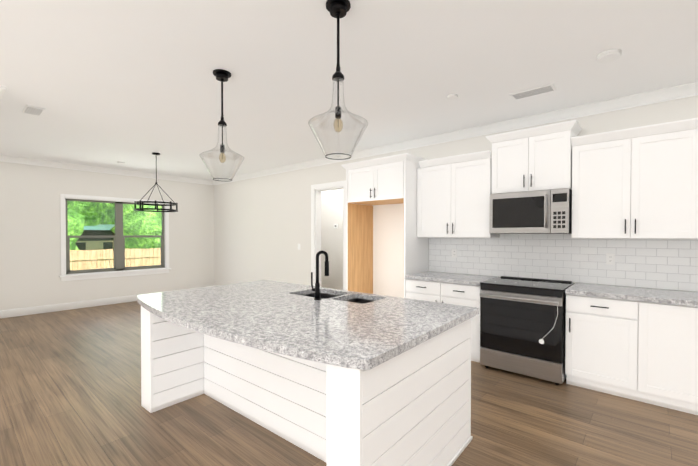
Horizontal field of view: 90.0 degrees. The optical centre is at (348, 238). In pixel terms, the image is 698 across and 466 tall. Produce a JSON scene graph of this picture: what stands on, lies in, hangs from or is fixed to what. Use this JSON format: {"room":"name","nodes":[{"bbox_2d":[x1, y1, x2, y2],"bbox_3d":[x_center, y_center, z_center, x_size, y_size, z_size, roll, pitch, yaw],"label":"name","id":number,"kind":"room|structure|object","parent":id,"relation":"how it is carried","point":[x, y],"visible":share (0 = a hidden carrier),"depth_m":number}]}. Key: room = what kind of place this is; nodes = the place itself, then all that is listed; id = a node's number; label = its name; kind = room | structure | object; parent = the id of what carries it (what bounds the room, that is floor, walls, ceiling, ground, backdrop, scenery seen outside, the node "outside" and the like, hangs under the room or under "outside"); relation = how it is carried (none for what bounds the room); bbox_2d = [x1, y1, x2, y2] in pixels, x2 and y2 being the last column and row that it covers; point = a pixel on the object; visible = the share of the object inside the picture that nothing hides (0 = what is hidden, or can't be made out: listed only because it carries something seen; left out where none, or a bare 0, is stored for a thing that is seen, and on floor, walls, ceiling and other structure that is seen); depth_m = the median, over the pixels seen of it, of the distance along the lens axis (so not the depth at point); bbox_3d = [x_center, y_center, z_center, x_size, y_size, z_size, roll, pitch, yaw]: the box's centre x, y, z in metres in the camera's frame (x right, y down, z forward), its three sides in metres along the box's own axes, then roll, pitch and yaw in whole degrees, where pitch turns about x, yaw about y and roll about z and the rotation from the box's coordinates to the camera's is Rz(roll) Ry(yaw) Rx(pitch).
{"room":"kitchen","nodes":[
{"label":"kitchen","id":0,"kind":"room"},
{"bbox_2d":[0,161,215,310],"bbox_3d":[-5.969,-0.030,5.967,0.140,2.760,7.650,1,1,41],"label":"wall","id":1,"kind":"structure","parent":0,"point":[30,240],"depth_m":6.58},
{"bbox_2d":[0,86,5,98],"bbox_3d":[-4.293,-1.311,1.877,0.120,0.095,3.495,1,1,41],"label":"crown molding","id":2,"kind":"structure","parent":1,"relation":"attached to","point":[2,89],"depth_m":3.19},
{"bbox_2d":[0,286,207,318],"bbox_3d":[-5.903,1.283,5.940,0.016,0.135,7.630,1,1,41],"label":"baseboard","id":3,"kind":"structure","parent":1,"relation":"attached to","point":[54,307],"depth_m":6.58},
{"bbox_2d":[0,155,211,184],"bbox_3d":[-5.877,-1.362,5.877,0.095,0.095,7.440,1,1,41],"label":"crown molding","id":4,"kind":"structure","parent":1,"relation":"attached to","point":[20,160],"depth_m":6.86},
{"bbox_2d":[59,194,170,280],"bbox_3d":[-4.786,-0.036,7.277,0.200,1.638,1.996,1,1,41],"label":"window","id":5,"kind":"structure","parent":1,"relation":"in","point":[118,237],"depth_m":7.22},
{"bbox_2d":[0,301,697,465],"bbox_3d":[-1.069,1.417,2.634,11.930,0.050,9.340,1,1,41],"label":"floor","id":6,"kind":"structure","parent":0,"point":[70,387],"depth_m":2.69},
{"bbox_2d":[141,315,475,465],"bbox_3d":[-0.434,0.956,2.662,2.302,0.872,1.274,1,1,39],"label":"kitchen island","id":7,"kind":"object","parent":6,"relation":"on","point":[413,409],"depth_m":2.23},
{"bbox_2d":[137,280,478,382],"bbox_3d":[-0.490,0.499,2.628,2.410,0.042,1.470,1,1,39],"label":"island countertop","id":8,"kind":"structure","parent":7,"relation":"on","point":[333,339],"depth_m":2.13},
{"bbox_2d":[309,251,328,298],"bbox_3d":[-0.237,0.283,2.771,0.133,0.386,0.109,1,1,39],"label":"faucet","id":9,"kind":"object","parent":8,"relation":"on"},
{"bbox_2d":[305,291,368,302],"bbox_3d":[-0.111,0.618,2.943,0.820,0.227,0.395,1,1,39],"label":"sink","id":10,"kind":"object","parent":8,"relation":"in","point":[324,294],"depth_m":3.02},
{"bbox_2d":[341,153,428,297],"bbox_3d":[0.518,0.144,4.947,1.097,2.437,0.655,1,1,41],"label":"surround","id":11,"kind":"object","parent":6,"relation":"on","point":[392,179],"visible":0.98,"depth_m":4.78},
{"bbox_2d":[406,279,480,362],"bbox_3d":[1.272,0.935,4.331,0.951,0.872,0.606,1,1,41],"label":"base cabinet","id":12,"kind":"object","parent":6,"relation":"on","point":[461,294],"depth_m":3.99},
{"bbox_2d":[405,271,497,286],"bbox_3d":[1.264,0.478,4.316,0.951,0.042,0.631,1,1,41],"label":"countertop","id":13,"kind":"structure","parent":12,"relation":"on","point":[430,277],"depth_m":4.16},
{"bbox_2d":[479,276,574,384],"bbox_3d":[1.878,0.915,3.702,0.764,0.928,0.725,1,1,41],"label":"range","id":14,"kind":"object","parent":6,"relation":"on","point":[522,326],"visible":0.9,"depth_m":3.46},
{"bbox_2d":[565,295,648,402],"bbox_3d":[2.446,0.948,3.307,0.585,0.872,0.606,1,1,41],"label":"base cabinet","id":15,"kind":"object","parent":6,"relation":"on","point":[640,344],"depth_m":3.07},
{"bbox_2d":[565,283,697,306],"bbox_3d":[2.901,0.496,2.887,1.815,0.042,0.631,1,1,41],"label":"countertop","id":16,"kind":"structure","parent":15,"relation":"on","point":[599,291],"depth_m":3.03},
{"bbox_2d":[649,303,697,414],"bbox_3d":[2.948,0.953,2.869,0.992,0.872,0.606,1,1,41],"label":"base cabinet","id":17,"kind":"object","parent":6,"relation":"on","point":[673,331],"depth_m":2.79},
{"bbox_2d":[0,0,697,180],"bbox_3d":[-1.069,-1.418,2.598,11.930,0.100,9.340,1,1,41],"label":"ceiling","id":18,"kind":"structure","parent":0,"point":[133,85],"depth_m":2.82},
{"bbox_2d":[22,105,44,115],"bbox_3d":[-3.383,-1.374,3.741,0.300,0.016,0.150,1,1,41],"label":"ceiling vent","id":19,"kind":"object","parent":18,"relation":"in","point":[32,110],"visible":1,"depth_m":3.72},
{"bbox_2d":[134,152,177,211],"bbox_3d":[-3.164,-0.933,5.732,0.618,0.946,0.618,1,1,41],"label":"dining chandelier","id":20,"kind":"object","parent":18,"relation":"hanging from","point":[140,203],"visible":1,"depth_m":5.70},
{"bbox_2d":[200,69,243,181],"bbox_3d":[-1.050,-0.930,2.893,0.349,0.882,0.349,1,1,41],"label":"pendant light","id":21,"kind":"object","parent":18,"relation":"hanging from","point":[222,75],"visible":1,"depth_m":2.88},
{"bbox_2d":[308,0,367,159],"bbox_3d":[-0.063,-0.919,2.031,0.349,0.882,0.349,1,1,41],"label":"pendant light","id":22,"kind":"object","parent":18,"relation":"hanging from","point":[338,9],"visible":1,"depth_m":2.02},
{"bbox_2d":[447,94,457,99],"bbox_3d":[0.994,-1.367,3.360,0.100,0.020,0.100,1,1,41],"label":"recessed light","id":23,"kind":"object","parent":18,"relation":"in","point":[452,96],"visible":1,"depth_m":3.34},
{"bbox_2d":[510,83,555,99],"bbox_3d":[1.710,-1.368,3.252,0.360,0.016,0.160,1,1,41],"label":"ceiling vent","id":24,"kind":"object","parent":18,"relation":"in","point":[534,91],"visible":1,"depth_m":3.23},
{"bbox_2d":[596,49,621,62],"bbox_3d":[1.919,-1.350,2.579,0.150,0.035,0.150,1,1,41],"label":"smoke detector","id":25,"kind":"object","parent":18,"relation":"attached to","point":[609,55],"visible":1,"depth_m":2.55},
{"bbox_2d":[212,95,697,297],"bbox_3d":[1.034,-0.018,5.027,11.930,2.760,0.140,1,1,41],"label":"wall","id":26,"kind":"structure","parent":0,"point":[252,229],"depth_m":6.88},
{"bbox_2d":[311,180,345,289],"bbox_3d":[-0.313,0.180,6.193,0.890,2.335,0.158,1,1,41],"label":"door frame","id":27,"kind":"structure","parent":26,"relation":"attached to","point":[316,189],"depth_m":6.37},
{"bbox_2d":[212,81,697,184],"bbox_3d":[0.957,-1.350,4.922,11.650,0.095,0.095,1,1,41],"label":"crown molding","id":28,"kind":"structure","parent":26,"relation":"attached to","point":[658,96],"depth_m":4.07},
{"bbox_2d":[417,150,499,237],"bbox_3d":[1.360,-0.514,4.414,0.950,0.987,0.323,1,1,41],"label":"upper cabinet","id":29,"kind":"object","parent":26,"relation":"attached to","point":[453,194],"depth_m":4.25},
{"bbox_2d":[489,120,576,193],"bbox_3d":[2.016,-0.837,3.838,0.770,0.657,0.323,1,1,41],"label":"upper cabinet","id":30,"kind":"object","parent":26,"relation":"attached to","point":[543,160],"depth_m":3.68},
{"bbox_2d":[489,188,571,233],"bbox_3d":[1.978,-0.280,3.802,0.764,0.442,0.437,1,1,41],"label":"microwave","id":31,"kind":"object","parent":30,"relation":"attached to","point":[541,212],"visible":0.96,"depth_m":3.64},
{"bbox_2d":[429,234,697,291],"bbox_3d":[2.453,0.203,3.693,3.555,0.520,0.008,1,1,41],"label":"tile backsplash","id":32,"kind":"structure","parent":26,"relation":"attached to","point":[671,264],"depth_m":3.73},
{"bbox_2d":[606,253,614,264],"bbox_3d":[2.638,0.201,3.521,0.070,0.114,0.007,1,1,41],"label":"outlet","id":33,"kind":"object","parent":32,"relation":"attached to","point":[610,258],"visible":1,"depth_m":3.52},
{"bbox_2d":[572,118,697,238],"bbox_3d":[2.681,-0.500,3.262,0.976,0.987,0.323,1,1,41],"label":"upper cabinet","id":34,"kind":"object","parent":26,"relation":"attached to","point":[641,182],"depth_m":3.13},
{"label":"outside","id":35,"kind":"structure","parent":0,"visible":0},
{"bbox_3d":[-22.531,1.845,26.231,51.390,0.100,70.000,1,1,41],"label":"ground","id":36,"kind":"structure","parent":35,"visible":0},
{"bbox_2d":[76,224,114,266],"bbox_3d":[-16.859,0.424,23.123,5.000,2.820,5.400,1,1,41],"label":"house","id":37,"kind":"structure","parent":36,"relation":"on","point":[103,244],"depth_m":21.58},
{"bbox_2d":[67,201,161,249],"bbox_3d":[-20.379,-3.301,22.648,29.961,15.607,50.206,1,1,41],"label":"trees","id":38,"kind":"object","parent":36,"relation":"on","point":[77,220],"depth_m":17.93},
{"bbox_2d":[70,248,160,269],"bbox_3d":[-9.080,1.165,14.510,0.060,1.555,34.032,1,1,41],"label":"fence","id":39,"kind":"object","parent":36,"relation":"on","point":[154,258],"depth_m":13.90}
]}

